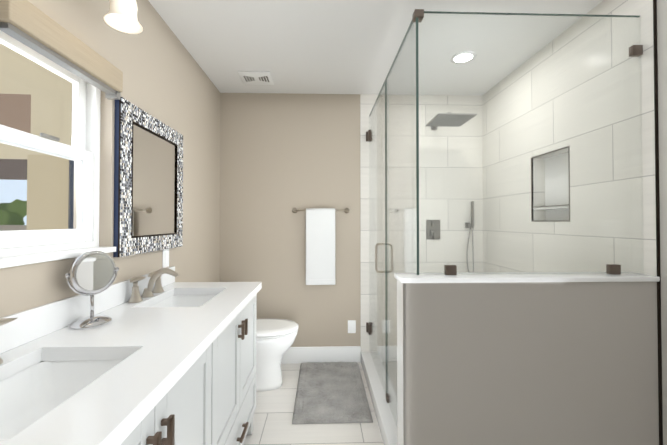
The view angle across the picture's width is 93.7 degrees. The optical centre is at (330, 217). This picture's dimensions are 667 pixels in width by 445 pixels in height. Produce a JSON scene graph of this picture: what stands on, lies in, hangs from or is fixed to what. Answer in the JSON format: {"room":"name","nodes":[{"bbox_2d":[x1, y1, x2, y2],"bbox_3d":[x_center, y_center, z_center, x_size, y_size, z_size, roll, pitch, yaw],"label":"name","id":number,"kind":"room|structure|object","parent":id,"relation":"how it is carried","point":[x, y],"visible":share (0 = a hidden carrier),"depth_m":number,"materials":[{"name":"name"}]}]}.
{"room":"bathroom","nodes":[
{"label":"bathroom","id":0,"kind":"room"},
{"bbox_2d":[0,0,219,317],"bbox_3d":[-1.023,0.063,0.898,0.160,2.440,3.830,0,-1,-2],"label":"wall","id":1,"kind":"structure","parent":0,"point":[167,81],"depth_m":1.68,"materials":[{"name":"beige paint"}]},
{"bbox_2d":[0,30,115,267],"bbox_3d":[-1.003,-0.241,1.112,0.143,0.775,0.525,0,-1,-2],"label":"window","id":2,"kind":"structure","parent":1,"relation":"in","point":[21,247],"depth_m":1.20,"materials":[{"name":"white plastic"}]},
{"bbox_2d":[0,0,122,99],"bbox_3d":[-0.917,-0.570,1.101,0.061,0.120,0.492,0,-1,-2],"label":"window valance","id":3,"kind":"object","parent":2,"relation":"attached to","point":[27,23],"visible":0.98,"depth_m":1.02,"materials":[{"name":"light wood"}]},
{"bbox_2d":[0,266,174,353],"bbox_3d":[-0.941,0.337,1.122,0.015,0.098,1.600,0,-1,-2],"label":"backsplash","id":4,"kind":"structure","parent":1,"relation":"attached to","point":[36,322],"depth_m":1.07,"materials":[{"name":"white stone"}]},
{"bbox_2d":[103,0,142,33],"bbox_3d":[-0.839,-0.888,1.011,0.213,0.274,0.540,0,-1,-2],"label":"sconce","id":5,"kind":"object","parent":1,"relation":"attached to","point":[121,16],"visible":1,"depth_m":1.21,"materials":[{"name":"white glass"}]},
{"bbox_2d":[113,97,182,256],"bbox_3d":[-0.951,-0.176,1.689,0.030,0.710,0.620,0,-1,-2],"label":"mirror","id":6,"kind":"object","parent":1,"relation":"attached to","point":[148,182],"visible":1,"depth_m":1.58,"materials":[{"name":"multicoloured mirror"}]},
{"bbox_2d":[162,249,168,267],"bbox_3d":[-0.966,0.236,1.833,0.008,0.112,0.072,0,-1,-2],"label":"electrical outlet","id":7,"kind":"object","parent":1,"relation":"attached to","point":[165,258],"visible":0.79,"depth_m":1.82,"materials":[{"name":"white plastic"}]},
{"bbox_2d":[220,93,360,346],"bbox_3d":[0.203,0.090,2.910,3.010,2.440,0.120,0,-1,-2],"label":"wall","id":8,"kind":"structure","parent":0,"point":[282,155],"depth_m":2.83,"materials":[{"name":"beige paint"}]},
{"bbox_2d":[281,346,360,363],"bbox_3d":[-0.366,1.236,2.810,1.269,0.145,0.016,0,-1,-2],"label":"baseboard","id":9,"kind":"structure","parent":8,"relation":"attached to","point":[322,354],"depth_m":2.81,"materials":[{"name":"white"}]},
{"bbox_2d":[292,208,349,284],"bbox_3d":[-0.089,0.253,2.794,0.518,0.681,0.088,0,-1,-2],"label":"towel rail","id":10,"kind":"object","parent":8,"relation":"attached to","point":[320,246],"visible":1,"depth_m":2.75,"materials":[{"name":"white fabric"}]},
{"bbox_2d":[348,320,355,332],"bbox_3d":[0.190,0.989,2.833,0.072,0.116,0.008,0,-1,-2],"label":"electrical outlet","id":11,"kind":"object","parent":8,"relation":"attached to","point":[351,326],"visible":1,"depth_m":2.83,"materials":[{"name":"white plastic"}]},
{"bbox_2d":[360,94,482,361],"bbox_3d":[0.835,0.089,2.865,1.132,2.440,0.008,0,-1,-2],"label":"wall tile","id":12,"kind":"structure","parent":8,"relation":"attached to","point":[367,102],"depth_m":2.87,"materials":[{"name":"white tile"}]},
{"bbox_2d":[426,220,439,238],"bbox_3d":[0.937,0.109,2.838,0.130,0.180,0.050,0,-1,-2],"label":"valve","id":13,"kind":"object","parent":12,"relation":"attached to","point":[434,228],"depth_m":2.86,"materials":[{"name":"grey metal"}]},
{"bbox_2d":[425,112,476,129],"bbox_3d":[0.957,-0.824,2.626,0.300,0.094,0.501,0,-1,-2],"label":"shower head","id":14,"kind":"object","parent":12,"relation":"attached to","point":[462,117],"depth_m":2.49},
{"bbox_2d":[465,201,473,271],"bbox_3d":[1.275,0.281,2.845,0.097,0.854,0.052,0,-1,-2],"label":"shower","id":15,"kind":"object","parent":12,"relation":"attached to","point":[468,225],"depth_m":2.83,"materials":[{"name":"grey metal"}]},
{"bbox_2d":[243,362,396,444],"bbox_3d":[0.261,1.334,0.919,3.010,0.100,4.230,0,-1,-2],"label":"floor","id":16,"kind":"structure","parent":0,"point":[273,418],"depth_m":1.94,"materials":[{"name":"tile"}]},
{"bbox_2d":[52,286,261,444],"bbox_3d":[-0.675,0.856,1.123,0.547,0.860,1.560,0,-1,-2],"label":"bathroom vanity","id":17,"kind":"object","parent":16,"relation":"on","point":[212,401],"depth_m":1.10,"materials":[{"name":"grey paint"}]},
{"bbox_2d":[0,282,261,444],"bbox_3d":[-0.677,0.406,1.129,0.543,0.040,1.600,0,-1,-2],"label":"countertop","id":18,"kind":"structure","parent":17,"relation":"on","point":[99,413],"depth_m":0.81,"materials":[{"name":"white stone"}]},
{"bbox_2d":[0,318,17,363],"bbox_3d":[-0.820,0.308,0.601,0.182,0.141,0.549,0,-1,-2],"label":"faucet","id":19,"kind":"object","parent":18,"relation":"on","point":[3,321],"visible":0.98,"depth_m":0.83,"materials":[{"name":"silver metal"}]},
{"bbox_2d":[0,354,127,437],"bbox_3d":[-0.700,0.483,0.727,0.307,0.148,0.412,0,-1,-2],"label":"sink","id":20,"kind":"object","parent":18,"relation":"in","point":[34,387],"depth_m":0.91,"materials":[{"name":"white ceramic"}]},
{"bbox_2d":[64,251,118,329],"bbox_3d":[-0.870,0.253,1.140,0.116,0.265,0.158,0,-1,-2],"label":"makeup mirror","id":21,"kind":"object","parent":18,"relation":"on","point":[91,274],"visible":1,"depth_m":1.12,"materials":[{"name":"silver metal"}]},
{"bbox_2d":[128,268,178,302],"bbox_3d":[-0.849,0.321,1.555,0.182,0.141,0.329,0,-1,-2],"label":"faucet","id":22,"kind":"object","parent":18,"relation":"on","point":[155,278],"visible":1,"depth_m":1.54,"materials":[{"name":"silver metal"}]},
{"bbox_2d":[132,290,219,313],"bbox_3d":[-0.725,0.494,1.557,0.307,0.148,0.412,0,-1,-2],"label":"sink","id":23,"kind":"object","parent":18,"relation":"in","point":[187,301],"depth_m":1.73,"materials":[{"name":"white ceramic"}]},
{"bbox_2d":[256,318,298,391],"bbox_3d":[-0.617,0.938,2.444,0.728,0.732,0.444,0,-1,-2],"label":"toilet","id":24,"kind":"object","parent":16,"relation":"on","point":[275,339],"visible":0.42,"depth_m":2.35,"materials":[{"name":"white ceramic"}]},
{"bbox_2d":[292,362,372,423],"bbox_3d":[-0.001,1.289,2.380,0.512,0.026,0.825,0,-1,-2],"label":"bath mat","id":25,"kind":"object","parent":16,"relation":"on","point":[330,392],"visible":1,"depth_m":2.25,"materials":[{"name":"grey fabric"}]},
{"bbox_2d":[361,351,396,444],"bbox_3d":[0.370,1.250,2.145,0.160,0.100,1.372,0,-1,-2],"label":"shower curb","id":26,"kind":"object","parent":16,"relation":"on","point":[386,421],"visible":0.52,"depth_m":2.09,"materials":[{"name":"white stone"}]},
{"bbox_2d":[366,9,643,425],"bbox_3d":[0.865,0.132,2.139,1.115,2.136,1.444,0,-1,-2],"label":"glass","id":27,"kind":"object","parent":26,"relation":"on","point":[634,51],"visible":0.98,"depth_m":1.48,"materials":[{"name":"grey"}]},
{"bbox_2d":[394,272,659,444],"bbox_3d":[0.871,0.775,1.420,1.143,1.030,0.144,0,-1,-2],"label":"wall","id":28,"kind":"structure","parent":16,"relation":"on","point":[554,358],"depth_m":1.36,"materials":[{"name":"grey paint"}]},
{"bbox_2d":[653,0,662,444],"bbox_3d":[1.448,0.070,1.384,0.012,2.440,0.006,0,-1,-2],"label":"trim","id":29,"kind":"structure","parent":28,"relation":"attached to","point":[657,222],"depth_m":1.38,"materials":[{"name":"grey metal"}]},
{"bbox_2d":[148,0,602,95],"bbox_3d":[0.261,-1.206,0.953,3.010,0.100,4.230,0,-1,-2],"label":"ceiling","id":30,"kind":"structure","parent":0,"point":[322,46],"depth_m":2.00,"materials":[{"name":"white paint"}]},
{"bbox_2d":[238,71,273,84],"bbox_3d":[-0.601,-1.127,2.532,0.250,0.015,0.220,0,-1,-2],"label":"ceiling vent","id":31,"kind":"object","parent":30,"relation":"in","point":[256,77],"visible":1,"depth_m":2.51,"materials":[{"name":"white"}]},
{"bbox_2d":[451,51,475,63],"bbox_3d":[0.939,-1.134,2.218,0.168,0.010,0.168,0,-1,-2],"label":"recessed light","id":32,"kind":"object","parent":30,"relation":"in","point":[465,56],"depth_m":2.21,"materials":[{"name":"white"}]},
{"bbox_2d":[657,0,666,444],"bbox_3d":[1.566,0.064,0.975,0.200,2.440,3.830,0,-1,-2],"label":"wall","id":33,"kind":"structure","parent":0,"point":[662,54],"depth_m":1.37,"materials":[{"name":"grey paint"}]},
{"bbox_2d":[482,0,656,275],"bbox_3d":[1.471,0.080,2.138,0.100,2.440,1.500,0,-1,-2],"label":"wall tile","id":34,"kind":"structure","parent":33,"relation":"attached to","point":[644,62],"depth_m":1.81,"materials":[{"name":"white tile"}]},
{"label":"outside","id":35,"kind":"structure","parent":0,"visible":0},
{"bbox_2d":[0,43,73,230],"bbox_3d":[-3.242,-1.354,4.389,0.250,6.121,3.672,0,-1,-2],"label":"window glass","id":36,"kind":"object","parent":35,"point":[58,101],"depth_m":3.30,"materials":[{"name":"clear glass"}]}
]}

